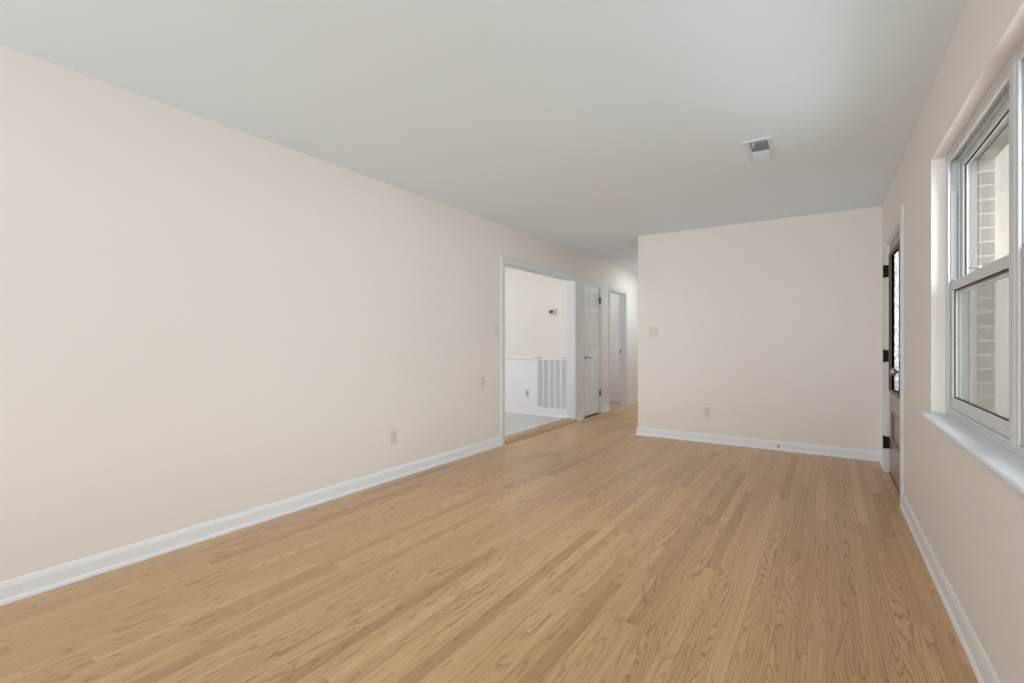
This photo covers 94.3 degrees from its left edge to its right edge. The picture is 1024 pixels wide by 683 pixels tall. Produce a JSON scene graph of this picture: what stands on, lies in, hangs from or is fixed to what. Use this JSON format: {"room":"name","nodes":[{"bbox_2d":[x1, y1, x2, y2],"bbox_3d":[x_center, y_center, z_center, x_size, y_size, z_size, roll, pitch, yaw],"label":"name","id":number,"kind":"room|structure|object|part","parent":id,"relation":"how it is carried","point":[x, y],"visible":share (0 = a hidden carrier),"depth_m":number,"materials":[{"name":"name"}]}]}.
{"room":"empty living room","nodes":[
{"label":"empty living room","id":0,"kind":"room"},
{"bbox_2d":[0,45,637,581],"bbox_3d":[-0.376,-0.049,4.984,0.122,2.490,11.500,0,0,33],"label":"wall","id":1,"kind":"structure","parent":0,"point":[202,320],"depth_m":2.75,"materials":[{"name":"beige paint"}]},
{"bbox_2d":[0,396,637,605],"bbox_3d":[-0.318,1.097,4.945,0.021,0.098,11.500,0,0,33],"label":"baseboard","id":2,"kind":"structure","parent":1,"relation":"attached to","point":[31,584],"depth_m":2.73,"materials":[{"name":"white paint"}]},
{"bbox_2d":[391,429,396,443],"bbox_3d":[-0.982,0.794,3.952,0.009,0.115,0.070,0,0,33],"label":"wall outlet","id":3,"kind":"object","parent":1,"relation":"attached to","point":[393,432],"visible":1,"depth_m":3.94,"materials":[{"name":"white plastic"}]},
{"bbox_2d":[480,377,484,388],"bbox_3d":[-0.307,0.434,4.973,0.009,0.115,0.070,0,0,33],"label":"wall jack plate","id":4,"kind":"object","parent":1,"relation":"attached to","point":[482,380],"visible":1,"depth_m":4.97,"materials":[{"name":"white plastic"}]},
{"bbox_2d":[494,326,497,336],"bbox_3d":[-0.166,-0.112,5.178,0.019,0.115,0.070,0,0,33],"label":"light switch","id":5,"kind":"object","parent":1,"relation":"attached to","point":[495,327],"visible":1,"depth_m":5.17,"materials":[{"name":"beige plastic"}]},
{"bbox_2d":[501,255,577,444],"bbox_3d":[0.365,0.097,6.094,0.142,2.099,1.942,0,0,33],"label":"door frame","id":6,"kind":"structure","parent":1,"relation":"attached to","point":[572,280],"depth_m":6.81,"materials":[{"name":"grey paint"}]},
{"bbox_2d":[582,278,601,418],"bbox_3d":[1.191,0.106,7.340,0.138,2.080,0.727,0,0,33],"label":"door frame","id":7,"kind":"structure","parent":1,"relation":"attached to","point":[584,281],"depth_m":7.17,"materials":[{"name":"grey paint"}]},
{"bbox_2d":[585,285,600,417],"bbox_3d":[1.237,0.147,7.326,0.089,1.996,0.595,0,0,33],"label":"door","id":8,"kind":"structure","parent":1,"relation":"in","point":[592,298],"depth_m":7.32,"materials":[{"name":"white paint"}]},
{"bbox_3d":[1.151,0.631,7.225,0.014,0.614,0.140,0,0,33],"label":"panel","id":9,"kind":"part","parent":8,"relation":"part of","materials":[{"name":"white paint"}]},
{"bbox_3d":[1.151,-0.157,7.225,0.014,0.519,0.140,0,0,33],"label":"panel","id":10,"kind":"part","parent":8,"relation":"part of","materials":[{"name":"white paint"}]},
{"bbox_3d":[1.151,-0.631,7.225,0.014,0.199,0.140,0,0,33],"label":"panel","id":11,"kind":"part","parent":8,"relation":"part of","materials":[{"name":"white paint"}]},
{"bbox_3d":[1.281,0.631,7.422,0.014,0.614,0.140,0,0,33],"label":"panel","id":12,"kind":"part","parent":8,"relation":"part of","materials":[{"name":"white paint"}]},
{"bbox_3d":[1.281,-0.157,7.422,0.014,0.519,0.140,0,0,33],"label":"panel","id":13,"kind":"part","parent":8,"relation":"part of","materials":[{"name":"white paint"}]},
{"bbox_3d":[1.281,-0.631,7.422,0.014,0.199,0.140,0,0,33],"label":"panel","id":14,"kind":"part","parent":8,"relation":"part of","materials":[{"name":"white paint"}]},
{"bbox_2d":[608,285,627,409],"bbox_3d":[1.796,0.106,8.259,0.142,2.080,0.898,0,0,33],"label":"door frame","id":15,"kind":"structure","parent":1,"relation":"attached to","point":[623,293],"depth_m":8.55,"materials":[{"name":"grey paint"}]},
{"bbox_2d":[0,0,967,273],"bbox_3d":[0.138,-1.344,4.644,6.108,0.100,11.740,0,0,33],"label":"ceiling","id":16,"kind":"structure","parent":0,"point":[590,128],"depth_m":2.39,"materials":[{"name":"paint"}]},
{"bbox_2d":[743,136,776,161],"bbox_3d":[1.674,-1.280,3.197,0.170,0.029,0.390,0,0,33],"label":"ceiling vent","id":17,"kind":"object","parent":16,"relation":"in","point":[762,148],"visible":1,"depth_m":3.17,"materials":[{"name":"white metal"}]},
{"bbox_2d":[0,401,977,682],"bbox_3d":[0.176,1.161,4.619,6.000,0.090,11.700,0,0,33],"label":"floor","id":18,"kind":"structure","parent":0,"point":[592,549],"depth_m":2.22,"materials":[{"name":"brown wood"}]},
{"bbox_2d":[505,418,576,443],"bbox_3d":[0.363,1.128,6.095,0.193,0.036,1.783,0,0,33],"label":"threshold","id":19,"kind":"object","parent":18,"relation":"on","point":[511,438],"visible":0.85,"depth_m":5.97,"materials":[{"name":"brown wood"}]},
{"bbox_2d":[505,267,566,358],"bbox_3d":[-0.122,-0.049,7.633,2.377,2.490,0.120,0,0,33],"label":"wall","id":20,"kind":"structure","parent":0,"point":[529,329],"depth_m":7.26,"materials":[{"name":"beige paint"}]},
{"bbox_2d":[505,357,536,408],"bbox_3d":[-0.123,0.678,7.541,2.277,0.875,0.035,0,0,33],"label":"wainscot","id":21,"kind":"structure","parent":20,"relation":"attached to","point":[520,372],"depth_m":7.38,"materials":[{"name":"white paint"}]},
{"bbox_2d":[536,357,566,412],"bbox_3d":[0.597,0.641,7.053,0.536,0.800,0.030,0,0,33],"label":"return air grille","id":22,"kind":"object","parent":21,"relation":"attached to","point":[551,373],"visible":1,"depth_m":7.06,"materials":[{"name":"white metal"}]},
{"bbox_2d":[505,407,566,417],"bbox_3d":[-0.126,1.074,7.537,2.277,0.083,0.021,0,0,33],"label":"baseboard","id":23,"kind":"structure","parent":20,"relation":"attached to","point":[507,409],"depth_m":7.23,"materials":[{"name":"white paint"}]},
{"bbox_2d":[548,309,556,315],"bbox_3d":[0.602,-0.436,7.064,0.150,0.104,0.030,0,0,33],"label":"thermostat","id":24,"kind":"object","parent":20,"relation":"attached to","point":[551,312],"visible":1,"depth_m":7.05,"materials":[{"name":"white plastic"}]},
{"bbox_2d":[610,293,618,331],"bbox_3d":[1.093,-0.049,8.837,1.677,2.490,1.550,0,0,33],"label":"wall","id":25,"kind":"structure","parent":0,"point":[614,298],"depth_m":9.06,"materials":[{"name":"beige paint"}]},
{"bbox_2d":[610,332,618,396],"bbox_3d":[1.494,0.485,9.353,1.577,1.322,0.028,0,0,33],"label":"wainscot","id":26,"kind":"structure","parent":25,"relation":"attached to","point":[614,336],"depth_m":9.05,"materials":[{"name":"white paint"}]},
{"bbox_2d":[610,396,618,401],"bbox_3d":[1.489,1.097,9.346,1.577,0.098,0.021,0,0,33],"label":"baseboard","id":27,"kind":"structure","parent":25,"relation":"attached to","point":[612,398],"depth_m":9.04,"materials":[{"name":"white paint"}]},
{"bbox_2d":[638,206,881,450],"bbox_3d":[3.701,-0.049,6.799,2.539,2.490,3.974,0,0,33],"label":"wall","id":28,"kind":"structure","parent":0,"point":[774,326],"depth_m":5.07,"materials":[{"name":"beige paint"}]},
{"bbox_2d":[649,327,657,336],"bbox_3d":[1.702,-0.118,5.727,0.116,0.115,0.019,0,0,33],"label":"light switch","id":29,"kind":"object","parent":28,"relation":"attached to","point":[653,331],"visible":1,"depth_m":5.73,"materials":[{"name":"beige plastic"}]},
{"bbox_2d":[704,407,710,416],"bbox_3d":[2.217,0.801,5.393,0.070,0.115,0.009,0,0,33],"label":"wall outlet","id":30,"kind":"object","parent":28,"relation":"attached to","point":[707,410],"visible":1,"depth_m":5.39,"materials":[{"name":"white plastic"}]},
{"bbox_2d":[636,427,1000,682],"bbox_3d":[1.551,1.097,3.710,2.400,0.098,11.500,0,0,33],"label":"baseboard","id":31,"kind":"structure","parent":28,"relation":"attached to","point":[983,669],"depth_m":2.78,"materials":[{"name":"white paint"}]},
{"bbox_2d":[882,0,1023,682],"bbox_3d":[1.523,-0.049,1.346,0.160,2.490,7.526,0,0,33],"label":"wall","id":32,"kind":"structure","parent":0,"point":[973,525],"depth_m":2.05,"materials":[{"name":"beige paint"}]},
{"bbox_2d":[883,230,899,494],"bbox_3d":[3.071,0.152,3.742,0.219,1.987,0.963,0,0,33],"label":"door","id":33,"kind":"structure","parent":32,"relation":"in","point":[892,270],"depth_m":3.94,"materials":[{"name":"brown wood"}]},
{"bbox_3d":[3.096,1.141,3.717,0.149,0.011,0.948,0,0,33],"label":"sill","id":34,"kind":"part","parent":33,"relation":"part of","materials":[{"name":"brown wood"}]},
{"bbox_3d":[3.038,-0.164,3.755,0.038,1.194,0.696,0,0,33],"label":"glass moulding","id":35,"kind":"part","parent":33,"relation":"part of","materials":[{"name":"white glass"}]},
{"bbox_3d":[2.783,0.221,3.438,0.074,0.064,0.064,0,0,33],"label":"handle","id":36,"kind":"part","parent":33,"relation":"part of","materials":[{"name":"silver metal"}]},
{"bbox_3d":[3.041,0.714,3.753,0.017,0.289,0.646,0,0,33],"label":"panel moulding","id":37,"kind":"part","parent":33,"relation":"part of","materials":[{"name":"brown wood"}]},
{"bbox_2d":[894,250,898,391],"bbox_3d":[3.056,-0.164,3.743,0.008,1.138,0.640,0,0,33],"label":"glass light","id":38,"kind":"object","parent":33,"relation":"attached to","point":[896,252],"depth_m":3.89,"materials":[{"name":"glass"}]},
{"bbox_3d":[3.055,0.714,3.744,0.018,0.289,0.632,0,0,33],"label":"panel","id":39,"kind":"part","parent":33,"relation":"part of","materials":[{"name":"brown wood"}]},
{"bbox_2d":[884,205,903,503],"bbox_3d":[3.084,0.102,3.725,0.178,2.089,1.146,0,0,33],"label":"door frame","id":40,"kind":"structure","parent":32,"relation":"attached to","point":[897,224],"depth_m":3.55,"materials":[{"name":"grey paint"}]},
{"bbox_2d":[902,316,905,332],"bbox_3d":[2.643,-0.116,3.204,0.019,0.115,0.070,0,0,33],"label":"light switch","id":41,"kind":"object","parent":32,"relation":"attached to","point":[904,323],"visible":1,"depth_m":3.20,"materials":[{"name":"beige plastic"}]},
{"bbox_2d":[919,411,1023,502],"bbox_3d":[1.575,0.396,1.561,0.098,0.068,2.134,0,0,33],"label":"window sill","id":42,"kind":"structure","parent":32,"relation":"attached to","point":[1005,467],"depth_m":1.59,"materials":[{"name":"white paint"}]},
{"bbox_2d":[945,55,1012,452],"bbox_3d":[1.945,-0.282,1.935,0.113,1.287,1.030,0,0,33],"label":"window","id":43,"kind":"structure","parent":32,"relation":"in","point":[963,275],"depth_m":2.30,"materials":[{"name":"white plastic"}]},
{"bbox_3d":[1.918,0.020,1.953,0.018,0.630,0.963,0,0,33],"label":"sash","id":44,"kind":"part","parent":43,"relation":"part of","materials":[{"name":"white plastic"}]},
{"bbox_3d":[1.952,-0.572,1.930,0.019,0.648,0.963,0,0,33],"label":"sash","id":45,"kind":"part","parent":43,"relation":"part of","materials":[{"name":"white plastic"}]},
{"bbox_2d":[1013,38,1023,459],"bbox_3d":[1.376,-0.282,1.075,0.113,1.287,1.030,0,0,33],"label":"window","id":46,"kind":"structure","parent":32,"relation":"in","point":[1018,56],"depth_m":1.50,"materials":[{"name":"white plastic"}]},
{"bbox_3d":[1.349,0.020,1.093,0.018,0.630,0.963,0,0,33],"label":"sash","id":47,"kind":"part","parent":46,"relation":"part of","materials":[{"name":"white plastic"}]},
{"label":"outside","id":48,"kind":"structure","parent":0,"visible":0},
{"bbox_3d":[6.646,1.526,2.799,20.000,0.140,28.000,0,0,33],"label":"ground","id":49,"kind":"structure","parent":48,"visible":0},
{"bbox_2d":[978,122,1008,412],"bbox_3d":[1.942,-0.054,1.773,0.059,3.000,9.700,0,0,33],"label":"brick wall","id":50,"kind":"structure","parent":49,"relation":"on","point":[986,161],"depth_m":2.28,"materials":[{"name":"beige brick"}]},
{"bbox_2d":[995,143,1008,418],"bbox_3d":[5.310,-0.504,4.522,2.528,3.900,0.200,0,0,33],"label":"wall","id":51,"kind":"structure","parent":49,"relation":"on","point":[1002,159],"depth_m":4.70,"materials":[{"name":"beige paint"}]}
]}

